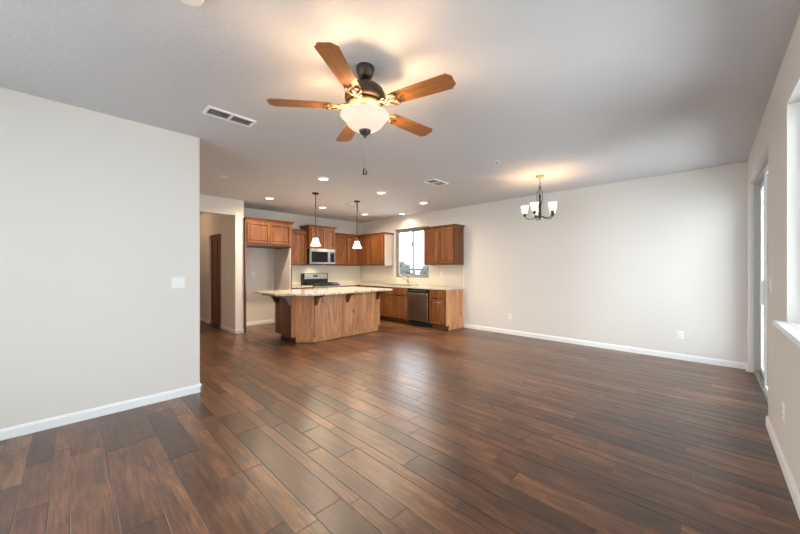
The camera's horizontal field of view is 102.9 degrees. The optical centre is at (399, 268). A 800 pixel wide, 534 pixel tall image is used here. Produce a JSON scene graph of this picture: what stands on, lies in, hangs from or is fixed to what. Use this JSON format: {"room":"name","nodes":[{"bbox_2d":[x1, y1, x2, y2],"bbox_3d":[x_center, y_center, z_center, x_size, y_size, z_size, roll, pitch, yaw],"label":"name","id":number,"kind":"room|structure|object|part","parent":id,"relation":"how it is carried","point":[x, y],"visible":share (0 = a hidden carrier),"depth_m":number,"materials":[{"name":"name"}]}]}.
{"room":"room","nodes":[
{"label":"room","id":0,"kind":"room"},
{"bbox_2d":[0,87,199,428],"bbox_3d":[-3.380,-0.038,2.281,0.130,2.740,3.375,0,0,44],"label":"wall","id":1,"kind":"structure","parent":0,"point":[99,212],"depth_m":2.83,"materials":[{"name":"white paint"}]},
{"bbox_2d":[0,383,201,440],"bbox_3d":[-3.370,1.290,2.281,0.144,0.085,3.389,0,0,44],"label":"baseboard","id":2,"kind":"structure","parent":1,"relation":"attached to","point":[27,428],"depth_m":2.83,"materials":[{"name":"white paint"}]},
{"bbox_2d":[171,277,184,287],"bbox_3d":[-2.295,0.145,3.301,0.009,0.116,0.118,0,0,44],"label":"light switch","id":3,"kind":"object","parent":1,"relation":"attached to","point":[176,282],"visible":1,"depth_m":3.30,"materials":[{"name":"white plastic"}]},
{"bbox_2d":[200,194,234,215],"bbox_3d":[-4.143,-0.038,5.777,0.130,2.740,2.135,0,0,44],"label":"wall","id":4,"kind":"structure","parent":0,"point":[208,204],"depth_m":6.26,"materials":[{"name":"white paint"}]},
{"bbox_2d":[200,199,243,329],"bbox_3d":[-4.615,-0.038,7.834,3.670,2.740,0.165,0,0,44],"label":"wall","id":5,"kind":"structure","parent":0,"point":[231,228],"depth_m":6.87,"materials":[{"name":"white paint"}]},
{"bbox_2d":[210,234,220,325],"bbox_3d":[-4.278,0.266,7.449,0.870,2.108,0.060,0,0,44],"label":"door","id":6,"kind":"structure","parent":5,"relation":"in","point":[215,239],"depth_m":7.46,"materials":[{"name":"brown wood"}]},
{"bbox_3d":[-4.274,-0.760,7.452,0.870,0.056,0.050,0,0,44],"label":"head rail","id":7,"kind":"part","parent":6,"relation":"part of","materials":[{"name":"brown wood"}]},
{"bbox_2d":[200,317,243,333],"bbox_3d":[-4.615,1.290,7.824,3.684,0.085,0.179,0,0,44],"label":"baseboard","id":8,"kind":"structure","parent":5,"relation":"attached to","point":[223,327],"depth_m":6.74,"materials":[{"name":"white paint"}]},
{"bbox_2d":[244,207,359,321],"bbox_3d":[-2.559,-0.038,8.534,0.150,2.740,3.700,0,0,44],"label":"wall","id":9,"kind":"structure","parent":0,"point":[259,307],"depth_m":7.71,"materials":[{"name":"white paint"}]},
{"bbox_2d":[246,319,273,325],"bbox_3d":[-3.433,1.290,7.514,0.014,0.085,0.960,0,0,44],"label":"baseboard","id":10,"kind":"structure","parent":9,"relation":"attached to","point":[271,320],"depth_m":7.59,"materials":[{"name":"white paint"}]},
{"bbox_2d":[274,248,290,322],"bbox_3d":[-2.805,0.432,7.586,0.815,1.800,0.020,0,0,44],"label":"panel","id":11,"kind":"object","parent":9,"relation":"attached to","point":[282,257],"depth_m":7.55,"materials":[{"name":"white paint"}]},
{"bbox_2d":[292,229,307,264],"bbox_3d":[-2.708,-0.533,8.002,0.375,0.890,0.661,0,0,44],"label":"upper cabinet","id":12,"kind":"object","parent":9,"relation":"attached to","point":[299,236],"visible":0.56,"depth_m":7.97,"materials":[{"name":"brown wood"}]},
{"bbox_3d":[-2.708,-0.951,8.002,0.375,0.055,0.661,0,0,44],"label":"crown molding","id":13,"kind":"part","parent":12,"relation":"part of","materials":[{"name":"brown wood"}]},
{"bbox_2d":[299,225,336,249],"bbox_3d":[-2.166,-0.808,8.469,0.505,0.590,0.850,0,0,44],"label":"upper cabinet","id":14,"kind":"object","parent":9,"relation":"attached to","point":[325,234],"visible":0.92,"depth_m":8.29,"materials":[{"name":"brown wood"}]},
{"bbox_3d":[-2.130,-0.785,8.189,0.026,0.485,0.328,0,0,44],"label":"door","id":15,"kind":"part","parent":14,"relation":"part of","materials":[{"name":"brown wood"}]},
{"bbox_3d":[-2.166,-1.078,8.469,0.505,0.050,0.850,0,0,44],"label":"crown molding","id":16,"kind":"part","parent":14,"relation":"part of","materials":[{"name":"brown wood"}]},
{"bbox_2d":[307,248,334,264],"bbox_3d":[-2.158,-0.302,8.461,0.504,0.408,0.760,0,0,44],"label":"microwave","id":17,"kind":"object","parent":14,"relation":"attached to","point":[314,256],"visible":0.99,"depth_m":8.26,"materials":[{"name":"silver metal"}]},
{"bbox_3d":[-2.081,-0.300,8.258,0.030,0.365,0.575,0,0,44],"label":"door","id":18,"kind":"part","parent":17,"relation":"part of","materials":[{"name":"silver metal"}]},
{"bbox_3d":[-1.885,-0.785,8.442,0.026,0.485,0.328,0,0,44],"label":"door","id":19,"kind":"part","parent":14,"relation":"part of","materials":[{"name":"brown wood"}]},
{"bbox_2d":[326,233,358,265],"bbox_3d":[-1.631,-0.530,9.115,0.375,0.895,0.909,0,0,44],"label":"upper cabinet","id":20,"kind":"object","parent":9,"relation":"attached to","point":[345,255],"visible":0.8,"depth_m":8.98,"materials":[{"name":"brown wood"}]},
{"bbox_3d":[-1.671,-0.505,8.850,0.026,0.785,0.412,0,0,44],"label":"door","id":21,"kind":"part","parent":20,"relation":"part of","materials":[{"name":"brown wood"}]},
{"bbox_3d":[-1.631,-0.951,9.115,0.375,0.055,0.909,0,0,44],"label":"crown molding","id":22,"kind":"part","parent":20,"relation":"part of","materials":[{"name":"brown wood"}]},
{"bbox_3d":[-1.367,-0.505,9.164,0.026,0.785,0.412,0,0,44],"label":"door","id":23,"kind":"part","parent":20,"relation":"part of","materials":[{"name":"brown wood"}]},
{"bbox_2d":[0,319,799,533],"bbox_3d":[-2.449,1.392,5.034,13.733,0.120,9.026,0,0,44],"label":"floor","id":24,"kind":"structure","parent":0,"point":[397,427],"depth_m":2.40,"materials":[{"name":"brown wood"}]},
{"bbox_2d":[244,217,294,332],"bbox_3d":[-3.101,0.135,7.234,0.880,2.395,1.075,0,0,44],"label":"refrigerator surround","id":25,"kind":"object","parent":24,"relation":"on","point":[258,232],"visible":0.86,"depth_m":6.88,"materials":[{"name":"brown wood"}]},
{"bbox_3d":[-3.483,0.422,6.872,0.835,1.820,0.024,0,0,44],"label":"panel","id":26,"kind":"part","parent":25,"relation":"part of","materials":[{"name":"brown wood"}]},
{"bbox_3d":[-2.995,-0.750,6.756,0.026,0.435,0.465,0,0,44],"label":"door","id":27,"kind":"part","parent":25,"relation":"part of","materials":[{"name":"brown wood"}]},
{"bbox_3d":[-3.101,-1.033,7.234,0.880,0.060,1.075,0,0,44],"label":"crown molding","id":28,"kind":"part","parent":25,"relation":"part of","materials":[{"name":"brown wood"}]},
{"bbox_3d":[-2.658,-0.750,7.104,0.026,0.435,0.465,0,0,44],"label":"door","id":29,"kind":"part","parent":25,"relation":"part of","materials":[{"name":"brown wood"}]},
{"bbox_3d":[-2.782,0.422,7.596,0.835,1.820,0.022,0,0,44],"label":"panel","id":30,"kind":"part","parent":25,"relation":"part of","materials":[{"name":"brown wood"}]},
{"bbox_2d":[301,273,339,287],"bbox_3d":[-2.084,0.730,8.404,0.689,1.205,0.768,0,0,44],"label":"gas range","id":31,"kind":"object","parent":24,"relation":"on","point":[317,280],"visible":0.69,"depth_m":8.42,"materials":[{"name":"black metal"}]},
{"bbox_3d":[-2.257,0.207,8.588,0.008,0.140,0.683,0,0,44],"label":"clock panel","id":32,"kind":"part","parent":31,"relation":"part of","materials":[{"name":"silver metal"}]},
{"bbox_2d":[301,284,339,285],"bbox_3d":[-2.101,0.425,8.420,0.643,0.023,0.768,0,0,44],"label":"cooktop","id":33,"kind":"object","parent":31,"relation":"in","point":[301,284],"depth_m":8.25,"materials":[{"name":"black metal"}]},
{"bbox_3d":[-1.883,0.504,8.208,0.035,0.115,0.748,0,0,44],"label":"knob panel","id":34,"kind":"part","parent":31,"relation":"part of","materials":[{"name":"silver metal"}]},
{"bbox_2d":[262,291,386,341],"bbox_3d":[-1.432,0.898,6.384,1.220,0.868,2.180,0,0,44],"label":"kitchen island","id":35,"kind":"object","parent":24,"relation":"on","point":[322,317],"visible":0.87,"depth_m":6.06,"materials":[{"name":"brown wood"}]},
{"bbox_3d":[-2.198,0.856,6.008,0.643,0.783,0.015,0,0,44],"label":"panel","id":36,"kind":"part","parent":35,"relation":"part of","materials":[{"name":"brown wood"}]},
{"bbox_3d":[-1.762,0.898,5.785,0.410,0.868,0.015,0,0,-1],"label":"angled panel","id":37,"kind":"part","parent":35,"relation":"part of","materials":[{"name":"brown wood"}]},
{"bbox_2d":[254,286,391,295],"bbox_3d":[-1.445,0.445,6.343,1.339,0.035,2.322,0,0,44],"label":"island countertop","id":38,"kind":"structure","parent":35,"relation":"on","point":[352,289],"depth_m":5.92,"materials":[{"name":"stone"}]},
{"bbox_3d":[-1.116,1.297,6.247,1.810,0.070,0.219,0,0,-39],"label":"trim","id":39,"kind":"part","parent":35,"relation":"part of","materials":[{"name":"brown wood"}]},
{"bbox_3d":[-0.997,0.898,6.370,0.015,0.868,1.596,0,0,44],"label":"panel","id":40,"kind":"part","parent":35,"relation":"part of","materials":[{"name":"brown wood"}]},
{"bbox_2d":[356,285,381,319],"bbox_3d":[-0.876,0.898,9.030,1.578,0.868,0.645,0,0,44],"label":"base cabinet","id":41,"kind":"object","parent":24,"relation":"on","point":[356,285],"visible":0.07,"depth_m":8.46,"materials":[{"name":"brown wood"}]},
{"bbox_2d":[333,282,463,289],"bbox_3d":[-0.307,0.445,8.067,3.716,0.035,1.219,0,0,44],"label":"countertop","id":42,"kind":"structure","parent":41,"relation":"on","point":[358,283],"depth_m":7.65,"materials":[{"name":"stone"}]},
{"bbox_2d":[390,284,417,285],"bbox_3d":[0.050,0.515,8.102,0.784,0.194,0.374,0,0,44],"label":"sink","id":43,"kind":"object","parent":42,"relation":"in","point":[390,284],"visible":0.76,"depth_m":8.15,"materials":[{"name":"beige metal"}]},
{"bbox_2d":[399,275,408,284],"bbox_3d":[0.100,0.299,8.261,0.286,0.256,0.059,0,0,-14],"label":"faucet","id":44,"kind":"object","parent":42,"relation":"on","point":[407,279],"visible":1,"depth_m":8.27,"materials":[{"name":"silver metal"}]},
{"bbox_2d":[380,286,408,323],"bbox_3d":[0.042,0.898,8.126,0.995,0.868,0.666,0,0,44],"label":"base cabinet","id":45,"kind":"object","parent":24,"relation":"on","point":[394,303],"visible":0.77,"depth_m":7.85,"materials":[{"name":"brown wood"}]},
{"bbox_3d":[-0.352,0.940,8.062,0.458,0.535,0.026,0,0,44],"label":"door","id":46,"kind":"part","parent":45,"relation":"part of","materials":[{"name":"brown wood"}]},
{"bbox_3d":[-0.180,0.565,7.896,0.935,0.155,0.026,0,0,44],"label":"drawer","id":47,"kind":"part","parent":45,"relation":"part of","materials":[{"name":"brown wood"}]},
{"bbox_3d":[-0.009,0.940,7.730,0.458,0.535,0.026,0,0,44],"label":"door","id":48,"kind":"part","parent":45,"relation":"part of","materials":[{"name":"brown wood"}]},
{"bbox_2d":[408,288,431,327],"bbox_3d":[0.627,0.900,7.549,0.626,0.864,0.642,0,0,44],"label":"dishwasher","id":49,"kind":"object","parent":24,"relation":"on","point":[418,299],"visible":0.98,"depth_m":7.31,"materials":[{"name":"silver metal"}]},
{"bbox_3d":[0.421,0.884,7.349,0.592,0.635,0.055,0,0,44],"label":"door","id":50,"kind":"part","parent":49,"relation":"part of","materials":[{"name":"silver metal"}]},
{"bbox_3d":[0.426,0.513,7.341,0.622,0.087,0.060,0,0,44],"label":"control panel","id":51,"kind":"part","parent":49,"relation":"part of","materials":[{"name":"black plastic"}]},
{"bbox_2d":[429,289,462,330],"bbox_3d":[1.032,0.898,7.167,0.468,0.868,0.666,0,0,44],"label":"base cabinet","id":52,"kind":"object","parent":24,"relation":"on","point":[445,306],"visible":0.98,"depth_m":6.96,"materials":[{"name":"brown wood"}]},
{"bbox_3d":[0.808,0.565,6.939,0.402,0.155,0.026,0,0,44],"label":"drawer","id":53,"kind":"part","parent":52,"relation":"part of","materials":[{"name":"brown wood"}]},
{"bbox_3d":[0.808,0.940,6.939,0.402,0.535,0.026,0,0,44],"label":"door","id":54,"kind":"part","parent":52,"relation":"part of","materials":[{"name":"brown wood"}]},
{"bbox_3d":[1.208,0.898,7.016,0.006,0.868,0.640,0,0,44],"label":"panel","id":55,"kind":"part","parent":52,"relation":"part of","materials":[{"name":"brown wood"}]},
{"bbox_3d":[-2.613,0.898,7.905,0.647,0.868,0.654,0,0,44],"label":"base cabinet","id":56,"kind":"object","parent":24,"relation":"on","visible":0},
{"bbox_2d":[292,285,312,287],"bbox_3d":[-2.609,0.445,7.901,0.641,0.035,0.654,0,0,44],"label":"countertop","id":57,"kind":"structure","parent":56,"relation":"on","point":[293,286],"depth_m":7.75,"materials":[{"name":"stone"}]},
{"bbox_2d":[0,0,799,222],"bbox_3d":[-2.356,-1.483,4.927,11.360,0.150,9.000,0,0,44],"label":"ceiling","id":58,"kind":"structure","parent":0,"point":[575,94],"depth_m":2.44,"materials":[{"name":"grey paint"}]},
{"bbox_2d":[180,0,203,5],"bbox_3d":[-1.076,-1.391,1.620,0.140,0.033,0.140,0,0,44],"label":"smoke detector","id":59,"kind":"object","parent":58,"relation":"attached to","point":[188,2],"visible":1,"depth_m":1.65,"materials":[{"name":"white plastic"}]},
{"bbox_2d":[202,105,256,127],"bbox_3d":[-1.573,-1.402,2.957,0.175,0.012,0.410,0,0,44],"label":"ceiling vent","id":60,"kind":"object","parent":58,"relation":"in","point":[209,110],"visible":1,"depth_m":2.95,"materials":[{"name":"white metal"}]},
{"bbox_2d":[310,192,320,245],"bbox_3d":[-1.575,-0.915,5.950,0.208,0.986,0.208,0,0,44],"label":"pendant lamp","id":61,"kind":"object","parent":58,"relation":"hanging from","point":[315,241],"visible":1,"depth_m":5.92,"materials":[{"name":"white glass"}]},
{"bbox_3d":[-1.575,-1.000,5.950,0.015,0.765,0.015,0,0,22],"label":"stem","id":62,"kind":"part","parent":61,"relation":"part of","materials":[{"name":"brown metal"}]},
{"bbox_3d":[-1.575,-0.497,5.950,0.208,0.151,0.208,0,0,44],"label":"lamp shade","id":63,"kind":"part","parent":61,"relation":"part of","materials":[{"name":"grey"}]},
{"bbox_2d":[317,177,329,180],"bbox_3d":[-1.196,-1.400,4.991,0.194,0.016,0.194,0,0,44],"label":"recessed light","id":64,"kind":"object","parent":58,"relation":"in","point":[318,178],"visible":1,"depth_m":4.95,"materials":[{"name":"white paint"}]},
{"bbox_2d":[352,200,361,248],"bbox_3d":[-0.895,-0.915,6.653,0.208,0.986,0.208,0,0,44],"label":"pendant lamp","id":65,"kind":"object","parent":58,"relation":"hanging from","point":[356,245],"visible":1,"depth_m":6.60,"materials":[{"name":"white glass"}]},
{"bbox_3d":[-0.895,-0.497,6.653,0.208,0.151,0.208,0,0,44],"label":"lamp shade","id":66,"kind":"part","parent":65,"relation":"part of","materials":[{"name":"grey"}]},
{"bbox_2d":[266,42,455,174],"bbox_3d":[-0.209,-1.030,2.258,1.265,0.755,1.230,0,0,44],"label":"ceiling fan","id":67,"kind":"object","parent":58,"relation":"hanging from","point":[363,113],"visible":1,"depth_m":2.13,"materials":[{"name":"brown wood"}]},
{"bbox_3d":[-0.688,-1.130,2.190,0.420,0.006,0.138,0,9,-6],"label":"blade","id":68,"kind":"part","parent":67,"relation":"part of","materials":[{"name":"brown wood"}]},
{"bbox_3d":[-0.338,-1.130,1.801,0.138,0.006,0.420,9,2,12],"label":"blade","id":69,"kind":"part","parent":67,"relation":"part of","materials":[{"name":"brown wood"}]},
{"bbox_3d":[-0.426,-1.130,2.643,0.138,0.006,0.420,-9,4,-24],"label":"blade","id":70,"kind":"part","parent":67,"relation":"part of","materials":[{"name":"brown wood"}]},
{"bbox_3d":[-0.245,-1.016,2.236,0.342,0.110,0.342,0,0,44],"label":"lamp shade","id":71,"kind":"part","parent":67,"relation":"part of","materials":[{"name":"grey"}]},
{"bbox_3d":[0.086,-1.130,2.534,0.420,0.006,0.138,0,-8,-42],"label":"blade","id":72,"kind":"part","parent":67,"relation":"part of","materials":[{"name":"brown wood"}]},
{"bbox_3d":[0.140,-1.130,2.014,0.420,0.006,0.138,0,-9,30],"label":"blade","id":73,"kind":"part","parent":67,"relation":"part of","materials":[{"name":"brown wood"}]},
{"bbox_2d":[423,179,448,185],"bbox_3d":[0.585,-1.402,5.204,0.230,0.012,0.390,0,0,44],"label":"ceiling vent","id":74,"kind":"object","parent":58,"relation":"in","point":[435,182],"visible":1,"depth_m":5.19,"materials":[{"name":"white metal"}]},
{"bbox_2d":[520,175,556,219],"bbox_3d":[2.114,-1.071,4.836,0.539,0.675,0.519,0,0,44],"label":"chandelier","id":75,"kind":"object","parent":58,"relation":"hanging from","point":[535,206],"visible":1,"depth_m":4.83,"materials":[{"name":"white glass"}]},
{"bbox_3d":[1.935,-0.905,4.945,0.130,0.122,0.130,0,0,44],"label":"lamp shade","id":76,"kind":"part","parent":75,"relation":"part of","materials":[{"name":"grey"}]},
{"bbox_3d":[1.978,-0.905,4.696,0.130,0.122,0.130,0,0,44],"label":"lamp shade","id":77,"kind":"part","parent":75,"relation":"part of","materials":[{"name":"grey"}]},
{"bbox_3d":[2.229,-0.905,4.661,0.130,0.122,0.130,0,0,44],"label":"lamp shade","id":78,"kind":"part","parent":75,"relation":"part of","materials":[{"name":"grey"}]},
{"bbox_2d":[360,162,746,362],"bbox_3d":[1.675,-0.038,7.113,8.210,2.740,0.150,0,0,44],"label":"wall","id":79,"kind":"structure","parent":0,"point":[637,263],"depth_m":5.17,"materials":[{"name":"white paint"}]},
{"bbox_2d":[358,232,393,265],"bbox_3d":[-0.816,-0.528,9.160,1.483,0.890,0.375,0,0,44],"label":"upper cabinet","id":80,"kind":"object","parent":79,"relation":"attached to","point":[377,248],"visible":0.94,"depth_m":8.78,"materials":[{"name":"brown wood"}]},
{"bbox_3d":[-1.009,-0.503,9.130,0.507,0.780,0.026,0,0,44],"label":"door","id":81,"kind":"part","parent":80,"relation":"part of","materials":[{"name":"brown wood"}]},
{"bbox_3d":[-0.816,-0.946,9.160,1.483,0.055,0.375,0,0,44],"label":"crown molding","id":82,"kind":"part","parent":80,"relation":"part of","materials":[{"name":"brown wood"}]},
{"bbox_3d":[-0.628,-0.503,8.761,0.507,0.780,0.026,0,0,44],"label":"door","id":83,"kind":"part","parent":80,"relation":"part of","materials":[{"name":"brown wood"}]},
{"bbox_3d":[-0.299,-0.500,8.690,0.004,0.835,0.330,0,0,44],"label":"panel","id":84,"kind":"part","parent":80,"relation":"part of","materials":[{"name":"beige wood"}]},
{"bbox_2d":[292,265,462,286],"bbox_3d":[-0.816,0.171,7.566,3.700,0.508,2.665,0,0,44],"label":"backsplash","id":85,"kind":"structure","parent":79,"relation":"attached to","point":[452,275],"depth_m":8.70,"materials":[{"name":"beige tile"}]},
{"bbox_2d":[396,226,428,277],"bbox_3d":[0.354,-0.413,8.441,1.235,1.310,0.070,0,0,44],"label":"window","id":86,"kind":"structure","parent":79,"relation":"in","point":[412,230],"depth_m":8.48,"materials":[{"name":"grey plastic"}]},
{"bbox_3d":[0.151,-0.413,8.634,0.605,1.240,0.025,0,0,44],"label":"sash","id":87,"kind":"part","parent":86,"relation":"part of","materials":[{"name":"glass"}]},
{"bbox_3d":[0.558,-0.413,8.271,0.635,1.240,0.020,0,0,44],"label":"sash","id":88,"kind":"part","parent":86,"relation":"part of","materials":[{"name":"glass"}]},
{"bbox_2d":[422,224,464,264],"bbox_3d":[0.990,-0.528,7.411,0.990,0.890,0.375,0,0,44],"label":"upper cabinet","id":89,"kind":"object","parent":79,"relation":"attached to","point":[443,244],"visible":1,"depth_m":7.20,"materials":[{"name":"brown wood"}]},
{"bbox_3d":[0.726,-0.503,7.450,0.408,0.780,0.026,0,0,44],"label":"door","id":90,"kind":"part","parent":89,"relation":"part of","materials":[{"name":"brown wood"}]},
{"bbox_3d":[0.990,-0.946,7.411,0.990,0.055,0.375,0,0,44],"label":"crown molding","id":91,"kind":"part","parent":89,"relation":"part of","materials":[{"name":"brown wood"}]},
{"bbox_3d":[1.036,-0.503,7.149,0.408,0.780,0.026,0,0,44],"label":"door","id":92,"kind":"part","parent":89,"relation":"part of","materials":[{"name":"brown wood"}]},
{"bbox_2d":[464,324,745,368],"bbox_3d":[3.010,1.290,5.706,4.335,0.085,0.014,0,0,44],"label":"baseboard","id":93,"kind":"structure","parent":79,"relation":"attached to","point":[712,361],"depth_m":5.14,"materials":[{"name":"white paint"}]},
{"bbox_2d":[677,331,683,338],"bbox_3d":[4.095,0.972,4.659,0.072,0.116,0.009,0,0,44],"label":"wall outlet","id":94,"kind":"object","parent":79,"relation":"attached to","point":[680,334],"visible":1,"depth_m":4.66,"materials":[{"name":"white plastic"}]},
{"bbox_2d":[747,14,799,493],"bbox_3d":[1.634,-0.038,1.062,0.150,2.740,8.900,0,0,44],"label":"wall","id":95,"kind":"structure","parent":0,"point":[777,139],"depth_m":2.14,"materials":[{"name":"white paint"}]},
{"bbox_2d":[754,158,767,403],"bbox_3d":[3.867,0.122,3.348,0.118,2.420,1.970,0,0,44],"label":"door","id":96,"kind":"structure","parent":95,"relation":"in","point":[761,183],"depth_m":3.96,"materials":[{"name":"grey plastic"}]},
{"bbox_3d":[4.196,0.119,3.641,0.033,2.335,1.010,0,0,44],"label":"panel","id":97,"kind":"part","parent":96,"relation":"part of","materials":[{"name":"white plastic"}]},
{"bbox_3d":[3.845,0.257,3.387,0.032,0.250,0.025,0,0,44],"label":"handle","id":98,"kind":"part","parent":96,"relation":"part of","materials":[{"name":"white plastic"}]},
{"bbox_3d":[4.197,0.119,3.641,0.004,2.205,0.880,0,0,44],"label":"pane","id":99,"kind":"part","parent":96,"relation":"part of","materials":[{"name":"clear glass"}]},
{"bbox_3d":[3.546,0.119,3.032,0.033,2.335,0.990,0,0,44],"label":"panel","id":100,"kind":"part","parent":96,"relation":"part of","materials":[{"name":"white plastic"}]},
{"bbox_3d":[3.547,0.119,3.031,0.004,2.205,0.860,0,0,44],"label":"pane","id":101,"kind":"part","parent":96,"relation":"part of","materials":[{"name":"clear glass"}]},
{"bbox_2d":[769,279,771,292],"bbox_3d":[2.989,0.142,2.576,0.009,0.116,0.072,0,0,44],"label":"light switch","id":102,"kind":"object","parent":95,"relation":"attached to","point":[770,280],"visible":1,"depth_m":2.55,"materials":[{"name":"white plastic"}]},
{"bbox_2d":[745,363,799,518],"bbox_3d":[1.575,1.290,1.119,0.014,0.085,8.600,0,0,44],"label":"baseboard","id":103,"kind":"structure","parent":95,"relation":"attached to","point":[792,487],"depth_m":2.05,"materials":[{"name":"white paint"}]},
{"bbox_2d":[782,401,784,421],"bbox_3d":[2.558,0.954,2.131,0.009,0.116,0.072,0,0,44],"label":"wall outlet","id":104,"kind":"object","parent":95,"relation":"attached to","point":[783,404],"visible":1,"depth_m":2.11,"materials":[{"name":"white plastic"}]},
{"bbox_2d":[773,320,799,347],"bbox_3d":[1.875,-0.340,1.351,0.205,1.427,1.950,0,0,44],"label":"window sill","id":105,"kind":"structure","parent":95,"relation":"in","point":[791,330],"depth_m":1.82,"materials":[{"name":"white plastic"}]},
{"label":"outside","id":106,"kind":"structure","parent":0,"visible":0},
{"bbox_3d":[-0.114,1.522,7.070,50.000,0.120,50.000,0,0,44],"label":"ground","id":107,"kind":"structure","parent":106,"visible":0},
{"bbox_2d":[399,261,411,273],"bbox_3d":[0.154,0.554,14.516,0.862,1.818,0.727,0,0,44],"label":"shrub","id":108,"kind":"object","parent":107,"relation":"on","point":[402,264],"visible":0.21,"depth_m":14.29,"materials":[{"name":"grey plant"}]},
{"bbox_2d":[399,268,428,273],"bbox_3d":[0.523,0.727,11.465,4.400,1.470,0.060,0,0,44],"label":"railing","id":109,"kind":"object","parent":107,"relation":"on","point":[400,269],"visible":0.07,"depth_m":11.43,"materials":[{"name":"grey"}]},
{"bbox_3d":[0.523,0.037,11.465,4.400,0.090,0.060,0,0,44],"label":"rail","id":110,"kind":"part","parent":109,"relation":"part of","materials":[{"name":"grey metal"}]}
]}

